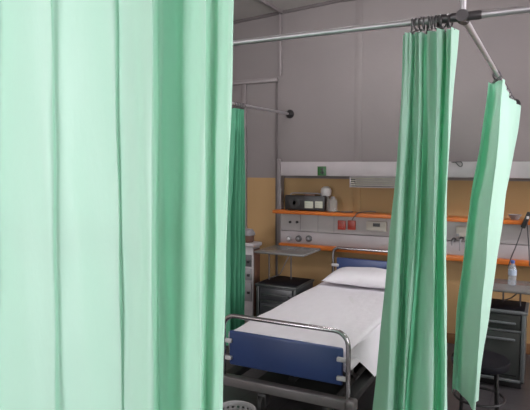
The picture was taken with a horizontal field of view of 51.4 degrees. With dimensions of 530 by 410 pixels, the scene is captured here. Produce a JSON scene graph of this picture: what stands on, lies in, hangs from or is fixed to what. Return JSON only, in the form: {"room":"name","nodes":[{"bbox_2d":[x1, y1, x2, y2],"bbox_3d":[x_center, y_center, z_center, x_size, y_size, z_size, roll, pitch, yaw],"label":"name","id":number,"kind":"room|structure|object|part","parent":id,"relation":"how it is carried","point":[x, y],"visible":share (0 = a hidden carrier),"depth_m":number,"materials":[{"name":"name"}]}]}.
{"room":"hospital room","nodes":[
{"label":"hospital room","id":0,"kind":"room"},
{"bbox_2d":[233,0,330,20],"bbox_3d":[-0.228,-1.793,1.279,7.700,0.362,8.900,2,5,27],"label":"ceiling","id":1,"kind":"structure","parent":0,"point":[243,9],"depth_m":5.76,"materials":[{"name":"paint"}]},
{"bbox_2d":[232,0,529,117],"bbox_3d":[1.739,-1.337,3.301,5.220,1.199,3.375,2,5,27],"label":"rail","id":2,"kind":"object","parent":1,"relation":"hanging from","point":[463,16],"visible":0.48,"depth_m":2.17,"materials":[{"name":"metal"}]},
{"bbox_2d":[225,102,245,345],"bbox_3d":[-0.314,0.162,5.038,0.163,2.184,0.364,2,5,27],"label":"curtain","id":3,"kind":"object","parent":2,"relation":"hanging from","point":[235,241],"visible":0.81,"depth_m":5.01,"materials":[{"name":"fabric"}]},
{"bbox_2d":[372,13,458,409],"bbox_3d":[0.572,0.271,2.151,0.342,1.964,0.223,2,5,27],"label":"curtain","id":4,"kind":"object","parent":2,"relation":"hanging from","point":[411,374],"visible":0.98,"depth_m":2.08,"materials":[{"name":"fabric"}]},
{"bbox_3d":[0.719,-1.268,1.958,0.020,1.132,0.021,2,5,27],"label":"hanger rod","id":5,"kind":"part","parent":2,"relation":"part of","materials":[{"name":"metal"}]},
{"bbox_2d":[452,71,520,409],"bbox_3d":[1.660,0.120,3.908,0.215,1.929,2.069,3,5,32],"label":"curtain","id":6,"kind":"object","parent":2,"relation":"hanging from","point":[501,120],"visible":0.97,"depth_m":3.35,"materials":[{"name":"fabric"}]},
{"bbox_3d":[-1.154,-1.267,1.696,5.490,1.094,0.025,2,5,27],"label":"rail","id":7,"kind":"object","parent":1,"relation":"hanging from","visible":0},
{"bbox_2d":[0,0,233,409],"bbox_3d":[-0.710,0.311,1.561,1.464,2.094,0.146,2,5,25],"label":"curtain","id":8,"kind":"object","parent":7,"relation":"hanging from","point":[115,115],"visible":1,"depth_m":1.37,"materials":[{"name":"fabric"}]},
{"bbox_2d":[223,321,529,409],"bbox_3d":[-0.228,1.688,1.544,7.700,0.100,8.900,2,5,27],"label":"floor","id":9,"kind":"structure","parent":0,"point":[516,399],"depth_m":4.12,"materials":[{"name":"plastic"}]},
{"bbox_2d":[223,400,255,409],"bbox_3d":[-0.177,1.355,3.264,0.250,0.301,0.250,2,5,27],"label":"basket","id":10,"kind":"object","parent":9,"relation":"on","point":[235,403],"visible":0.79,"depth_m":3.36,"materials":[{"name":"white plastic"}]},
{"bbox_2d":[244,241,261,320],"bbox_3d":[-0.267,0.846,5.780,0.440,0.935,0.195,2,5,27],"label":"trolley","id":11,"kind":"object","parent":9,"relation":"on","point":[252,263],"visible":0.33,"depth_m":5.64,"materials":[{"name":"white plastic"}]},
{"bbox_3d":[-0.302,0.883,5.715,0.370,0.200,0.017,2,5,27],"label":"drawer","id":12,"kind":"part","parent":11,"relation":"part of","materials":[{"name":"grey plastic"}]},
{"bbox_3d":[-0.302,0.703,5.701,0.370,0.120,0.017,2,5,27],"label":"drawer","id":13,"kind":"part","parent":11,"relation":"part of","materials":[{"name":"grey plastic"}]},
{"bbox_3d":[-0.302,0.564,5.691,0.370,0.120,0.017,2,5,27],"label":"drawer","id":14,"kind":"part","parent":11,"relation":"part of","materials":[{"name":"grey plastic"}]},
{"bbox_2d":[245,228,254,242],"bbox_3d":[-0.181,0.313,5.698,0.166,0.140,0.165,2,5,27],"label":"container","id":15,"kind":"object","parent":11,"relation":"on","point":[249,233],"visible":0.7,"depth_m":5.64,"materials":[{"name":"brown plastic"}]},
{"bbox_2d":[245,241,261,247],"bbox_3d":[-0.266,0.399,5.748,0.440,0.040,0.190,2,5,27],"label":"tray","id":16,"kind":"object","parent":11,"relation":"on","point":[256,244],"depth_m":5.61,"materials":[{"name":"white ceramic"}]},
{"bbox_3d":[-0.083,0.812,5.688,0.008,0.735,0.125,2,5,27],"label":"panel","id":17,"kind":"part","parent":11,"relation":"part of","materials":[{"name":"black metal"}]},
{"bbox_2d":[255,275,313,316],"bbox_3d":[0.195,1.039,5.348,0.434,0.615,0.444,2,5,27],"label":"base cabinet","id":18,"kind":"object","parent":9,"relation":"on","point":[272,293],"visible":0.48,"depth_m":5.20,"materials":[{"name":"black metal"}]},
{"bbox_3d":[-0.064,1.030,5.259,0.030,0.527,0.027,2,5,27],"label":"post","id":19,"kind":"part","parent":18,"relation":"part of","materials":[{"name":"grey metal"}]},
{"bbox_3d":[0.107,0.983,5.173,0.338,0.108,0.026,2,5,27],"label":"drawer","id":20,"kind":"part","parent":18,"relation":"part of","materials":[{"name":"grey metal"}]},
{"bbox_3d":[0.105,0.910,5.163,0.350,0.015,0.024,2,5,27],"label":"rail","id":21,"kind":"part","parent":18,"relation":"part of","materials":[{"name":"grey metal"}]},
{"bbox_3d":[0.088,0.848,5.149,0.290,0.016,0.020,2,5,27],"label":"handle","id":22,"kind":"part","parent":18,"relation":"part of","materials":[{"name":"grey metal"}]},
{"bbox_3d":[0.107,0.842,5.162,0.338,0.115,0.026,2,5,27],"label":"drawer","id":23,"kind":"part","parent":18,"relation":"part of","materials":[{"name":"grey metal"}]},
{"bbox_2d":[254,245,320,279],"bbox_3d":[0.221,0.581,5.310,0.510,0.305,0.435,2,5,27],"label":"table","id":24,"kind":"object","parent":18,"relation":"on","point":[288,251],"visible":1,"depth_m":5.30,"materials":[{"name":"grey metal"}]},
{"bbox_3d":[0.040,0.586,5.373,0.013,0.285,0.014,2,5,27],"label":"leg","id":25,"kind":"part","parent":24,"relation":"part of","materials":[{"name":"metal"}]},
{"bbox_3d":[0.255,0.584,5.397,0.013,0.285,0.014,2,5,27],"label":"leg","id":26,"kind":"part","parent":24,"relation":"part of","materials":[{"name":"metal"}]},
{"bbox_2d":[223,246,387,409],"bbox_3d":[0.608,0.960,4.527,0.990,0.897,2.230,2,5,27],"label":"hospital bed","id":27,"kind":"object","parent":9,"relation":"on","point":[313,373],"visible":0.56,"depth_m":3.63,"materials":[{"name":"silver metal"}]},
{"bbox_3d":[0.233,1.121,4.772,0.080,0.050,2.140,2,5,27],"label":"rail","id":28,"kind":"part","parent":27,"relation":"part of","materials":[{"name":"grey metal"}]},
{"bbox_3d":[0.113,0.975,3.593,0.925,0.450,0.031,2,5,27],"label":"foot rail","id":29,"kind":"part","parent":27,"relation":"part of","materials":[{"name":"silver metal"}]},
{"bbox_3d":[0.388,1.115,4.257,0.060,0.258,0.864,2,5,28],"label":"lift motor","id":30,"kind":"part","parent":27,"relation":"part of","materials":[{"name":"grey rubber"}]},
{"bbox_2d":[349,296,353,357],"bbox_3d":[0.609,0.894,4.572,0.835,0.122,2.050,2,5,27],"label":"mattress","id":31,"kind":"object","parent":27,"relation":"on","point":[350,297],"visible":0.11,"depth_m":4.74,"materials":[{"name":"white fabric"}]},
{"bbox_2d":[228,281,384,376],"bbox_3d":[0.621,0.978,4.538,0.967,0.331,2.050,2,5,27],"label":"sheet","id":32,"kind":"object","parent":31,"relation":"on","point":[326,304],"visible":0.63,"depth_m":4.14,"materials":[{"name":"white fabric"}]},
{"bbox_2d":[322,267,385,288],"bbox_3d":[0.998,0.686,5.274,0.810,0.163,0.450,2,5,27],"label":"pillow","id":33,"kind":"object","parent":32,"relation":"on","point":[370,277],"visible":0.7,"depth_m":5.16,"materials":[{"name":"white fabric"}]},
{"bbox_3d":[0.414,1.185,4.193,0.674,0.138,0.188,2,5,27],"label":"lift arm","id":34,"kind":"part","parent":27,"relation":"part of","materials":[{"name":"grey metal"}]},
{"bbox_3d":[1.002,1.151,4.377,0.080,0.050,2.140,2,5,27],"label":"rail","id":35,"kind":"part","parent":27,"relation":"part of","materials":[{"name":"grey metal"}]},
{"bbox_3d":[1.101,0.746,5.496,0.925,0.617,0.031,2,5,27],"label":"head rail","id":36,"kind":"part","parent":27,"relation":"part of","materials":[{"name":"silver metal"}]},
{"bbox_2d":[451,350,510,409],"bbox_3d":[1.408,1.235,3.620,0.364,0.488,0.364,2,5,27],"label":"stool","id":37,"kind":"object","parent":9,"relation":"on","point":[493,363],"visible":0.7,"depth_m":3.50,"materials":[{"name":"black leather"}]},
{"bbox_3d":[1.272,1.266,3.560,0.052,0.436,0.021,-2,5,-25],"label":"leg","id":38,"kind":"part","parent":37,"relation":"part of","materials":[{"name":"black plastic"}]},
{"bbox_3d":[1.408,1.021,3.604,0.364,0.057,0.364,2,5,27],"label":"seat","id":39,"kind":"part","parent":37,"relation":"part of","materials":[{"name":"black plastic"}]},
{"bbox_3d":[1.544,1.256,3.684,0.052,0.436,0.021,-2,5,-25],"label":"leg","id":40,"kind":"part","parent":37,"relation":"part of","materials":[{"name":"black plastic"}]},
{"bbox_3d":[1.470,1.271,3.486,0.022,0.436,0.051,-2,5,-25],"label":"leg","id":41,"kind":"part","parent":37,"relation":"part of","materials":[{"name":"black plastic"}]},
{"bbox_2d":[480,298,529,388],"bbox_3d":[1.863,1.103,4.450,0.464,0.625,0.374,2,5,27],"label":"base cabinet","id":42,"kind":"object","parent":9,"relation":"on","point":[506,335],"visible":0.46,"depth_m":4.26,"materials":[{"name":"grey metal"}]},
{"bbox_3d":[1.773,1.032,4.292,0.320,0.016,0.020,2,5,27],"label":"handle","id":43,"kind":"part","parent":42,"relation":"part of","materials":[{"name":"grey metal"}]},
{"bbox_3d":[1.791,1.157,4.315,0.368,0.361,0.026,2,5,27],"label":"door","id":44,"kind":"part","parent":42,"relation":"part of","materials":[{"name":"grey metal"}]},
{"bbox_3d":[1.789,1.354,4.325,0.440,0.022,0.027,2,5,27],"label":"rail","id":45,"kind":"part","parent":42,"relation":"part of","materials":[{"name":"grey metal"}]},
{"bbox_3d":[1.773,0.904,4.282,0.320,0.016,0.020,2,5,27],"label":"handle","id":46,"kind":"part","parent":42,"relation":"part of","materials":[{"name":"grey metal"}]},
{"bbox_3d":[1.789,0.966,4.296,0.380,0.015,0.024,2,5,27],"label":"rail","id":47,"kind":"part","parent":42,"relation":"part of","materials":[{"name":"grey metal"}]},
{"bbox_3d":[1.791,0.898,4.295,0.368,0.115,0.026,2,5,27],"label":"drawer","id":48,"kind":"part","parent":42,"relation":"part of","materials":[{"name":"grey metal"}]},
{"bbox_2d":[493,278,529,305],"bbox_3d":[1.953,0.714,4.399,0.540,0.157,0.430,2,5,27],"label":"table","id":49,"kind":"object","parent":42,"relation":"on","point":[516,287],"visible":0.72,"depth_m":4.33,"materials":[{"name":"grey metal"}]},
{"bbox_2d":[508,260,516,275],"bbox_3d":[1.956,0.536,4.356,0.063,0.204,0.063,2,5,27],"label":"water bottle","id":50,"kind":"object","parent":49,"relation":"on","point":[512,272],"visible":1,"depth_m":4.33,"materials":[{"name":"grey"}]},
{"bbox_3d":[1.971,1.105,4.212,0.030,0.537,0.027,2,5,27],"label":"post","id":51,"kind":"part","parent":42,"relation":"part of","materials":[{"name":"grey metal"}]},
{"bbox_2d":[232,0,529,343],"bbox_3d":[1.788,-0.415,5.306,7.700,3.522,0.100,2,5,27],"label":"wall","id":52,"kind":"structure","parent":0,"point":[316,82],"depth_m":5.66,"materials":[{"name":"grey paint"}]},
{"bbox_2d":[242,84,246,228],"bbox_3d":[-0.232,-0.097,6.302,0.050,2.535,0.030,2,5,27],"label":"trim","id":53,"kind":"structure","parent":52,"relation":"attached to","point":[244,86],"depth_m":6.24,"materials":[{"name":"plastic"}]},
{"bbox_2d":[232,77,277,84],"bbox_3d":[-0.718,-1.402,6.451,1.930,0.045,0.035,2,5,27],"label":"trim","id":54,"kind":"structure","parent":52,"relation":"attached to","point":[263,80],"depth_m":6.12,"materials":[{"name":"plastic"}]},
{"bbox_2d":[256,0,282,13],"bbox_3d":[-1.815,-1.786,2.089,0.040,0.031,8.680,2,5,27],"label":"trim","id":55,"kind":"structure","parent":52,"relation":"attached to","point":[263,2],"depth_m":5.68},
{"bbox_2d":[275,82,277,274],"bbox_3d":[0.130,-0.106,6.124,0.025,2.580,0.012,2,5,27],"label":"trim","id":56,"kind":"structure","parent":52,"relation":"attached to","point":[276,256],"depth_m":6.11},
{"bbox_2d":[277,159,280,244],"bbox_3d":[0.155,-0.001,6.104,0.040,1.015,0.040,2,5,27],"label":"trim","id":57,"kind":"structure","parent":52,"relation":"attached to","point":[278,160],"depth_m":6.07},
{"bbox_2d":[279,14,281,75],"bbox_3d":[0.168,-1.736,5.970,0.030,0.654,0.030,2,5,27],"label":"trim","id":58,"kind":"structure","parent":52,"relation":"attached to","point":[280,15],"depth_m":5.96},
{"bbox_2d":[233,0,353,23],"bbox_3d":[1.761,-1.975,5.134,7.500,0.186,0.020,2,5,27],"label":"trim","id":59,"kind":"structure","parent":52,"relation":"attached to","point":[331,1],"depth_m":5.88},
{"bbox_2d":[353,0,362,258],"bbox_3d":[0.953,-0.429,5.677,0.075,3.292,0.006,2,5,27],"label":"trim","id":60,"kind":"structure","parent":52,"relation":"attached to","point":[359,3],"depth_m":5.62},
{"bbox_2d":[272,162,529,266],"bbox_3d":[1.992,0.071,5.023,4.245,0.929,0.280,2,5,27],"label":"wall panel","id":61,"kind":"object","parent":52,"relation":"attached to","point":[324,230],"visible":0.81,"depth_m":5.51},
{"bbox_2d":[286,235,291,241],"bbox_3d":[0.255,0.367,5.983,0.072,0.072,0.044,2,5,27],"label":"outlet","id":62,"kind":"object","parent":61,"relation":"attached to","point":[288,237],"depth_m":5.98,"materials":[{"name":"grey plastic"}]},
{"bbox_2d":[295,235,301,241],"bbox_3d":[0.355,0.364,5.931,0.072,0.072,0.044,2,5,27],"label":"outlet","id":63,"kind":"object","parent":61,"relation":"attached to","point":[298,238],"depth_m":5.93,"materials":[{"name":"grey plastic"}]},
{"bbox_2d":[285,192,326,211],"bbox_3d":[0.427,-0.035,5.829,0.456,0.193,0.074,2,5,27],"label":"radio","id":64,"kind":"object","parent":61,"relation":"on","point":[292,202],"visible":1,"depth_m":5.79,"materials":[{"name":"black plastic"}]},
{"bbox_3d":[0.432,-0.115,5.833,0.367,0.033,0.012,2,5,27],"label":"handle","id":65,"kind":"part","parent":64,"relation":"part of","materials":[{"name":"grey plastic"}]},
{"bbox_2d":[306,235,311,241],"bbox_3d":[0.461,0.360,5.876,0.072,0.072,0.044,2,5,27],"label":"outlet","id":66,"kind":"object","parent":61,"relation":"attached to","point":[308,237],"depth_m":5.87,"materials":[{"name":"grey plastic"}]},
{"bbox_2d":[317,166,325,175],"bbox_3d":[0.573,-0.343,5.562,0.092,0.093,0.009,2,5,27],"label":"sign","id":67,"kind":"object","parent":61,"relation":"attached to","point":[321,171],"visible":1,"depth_m":5.56,"materials":[{"name":"green plastic"}]},
{"bbox_2d":[321,186,330,195],"bbox_3d":[0.642,-0.066,5.807,0.114,0.258,0.114,2,5,27],"label":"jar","id":68,"kind":"object","parent":61,"relation":"on","point":[325,191],"visible":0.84,"depth_m":5.76,"materials":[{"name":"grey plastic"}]},
{"bbox_2d":[338,220,345,229],"bbox_3d":[0.795,0.208,5.711,0.086,0.098,0.018,2,5,27],"label":"socket","id":69,"kind":"object","parent":61,"relation":"attached to","point":[341,223],"depth_m":5.70,"materials":[{"name":"plastic"}]},
{"bbox_2d":[348,220,355,229],"bbox_3d":[0.891,0.207,5.661,0.084,0.098,0.018,2,5,27],"label":"socket","id":70,"kind":"object","parent":61,"relation":"attached to","point":[351,223],"depth_m":5.65,"materials":[{"name":"plastic"}]},
{"bbox_2d":[335,211,375,219],"bbox_3d":[0.895,0.103,5.585,0.433,0.093,0.147,2,5,27],"label":"cable","id":71,"kind":"object","parent":61,"relation":"on","point":[335,211],"visible":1,"depth_m":5.54,"materials":[{"name":"grey plastic"}]},
{"bbox_2d":[272,209,529,224],"bbox_3d":[2.011,0.139,5.064,4.245,0.036,0.200,2,5,27],"label":"shelf","id":72,"kind":"object","parent":61,"relation":"attached to","point":[282,212],"depth_m":5.56,"materials":[{"name":"orange laminate"}]},
{"bbox_3d":[2.045,0.506,5.108,4.200,0.049,0.140,2,5,27],"label":"bumper rail","id":73,"kind":"part","parent":61,"relation":"part of","materials":[{"name":"orange laminate"}]},
{"bbox_3d":[2.053,-0.319,4.962,4.109,0.143,0.280,2,5,27],"label":"panel","id":74,"kind":"part","parent":61,"relation":"part of","materials":[{"name":"white laminate"}]},
{"bbox_2d":[459,237,463,250],"bbox_3d":[1.838,0.362,5.157,0.040,0.130,0.063,2,5,27],"label":"outlet","id":75,"kind":"object","parent":61,"relation":"attached to","point":[461,239],"depth_m":5.17,"materials":[{"name":"grey plastic"}]},
{"bbox_2d":[508,214,521,219],"bbox_3d":[2.233,0.108,4.924,0.116,0.046,0.116,2,5,27],"label":"bowl","id":76,"kind":"object","parent":61,"relation":"on","point":[512,216],"visible":1,"depth_m":4.89,"materials":[{"name":"ceramic"}]},
{"bbox_2d":[508,212,529,267],"bbox_3d":[2.236,0.312,4.844,0.184,0.517,0.067,3,5,30],"label":"lamp","id":77,"kind":"object","parent":61,"relation":"attached to","point":[524,224],"visible":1,"depth_m":4.81,"materials":[{"name":"black plastic"}]},
{"bbox_3d":[2.217,0.356,4.873,0.013,0.425,0.130,-4,6,-44],"label":"cord","id":78,"kind":"part","parent":77,"relation":"part of","materials":[{"name":"grey plastic"}]},
{"bbox_3d":[2.304,0.342,4.820,0.053,0.391,0.011,-1,5,-16],"label":"cord","id":79,"kind":"part","parent":77,"relation":"part of","materials":[{"name":"grey plastic"}]},
{"bbox_2d":[447,333,529,354],"bbox_3d":[1.762,1.294,5.385,7.500,0.100,0.015,2,5,27],"label":"baseboard","id":80,"kind":"structure","parent":52,"relation":"attached to","point":[450,336],"depth_m":5.34,"materials":[{"name":"brown wood"}]}
]}

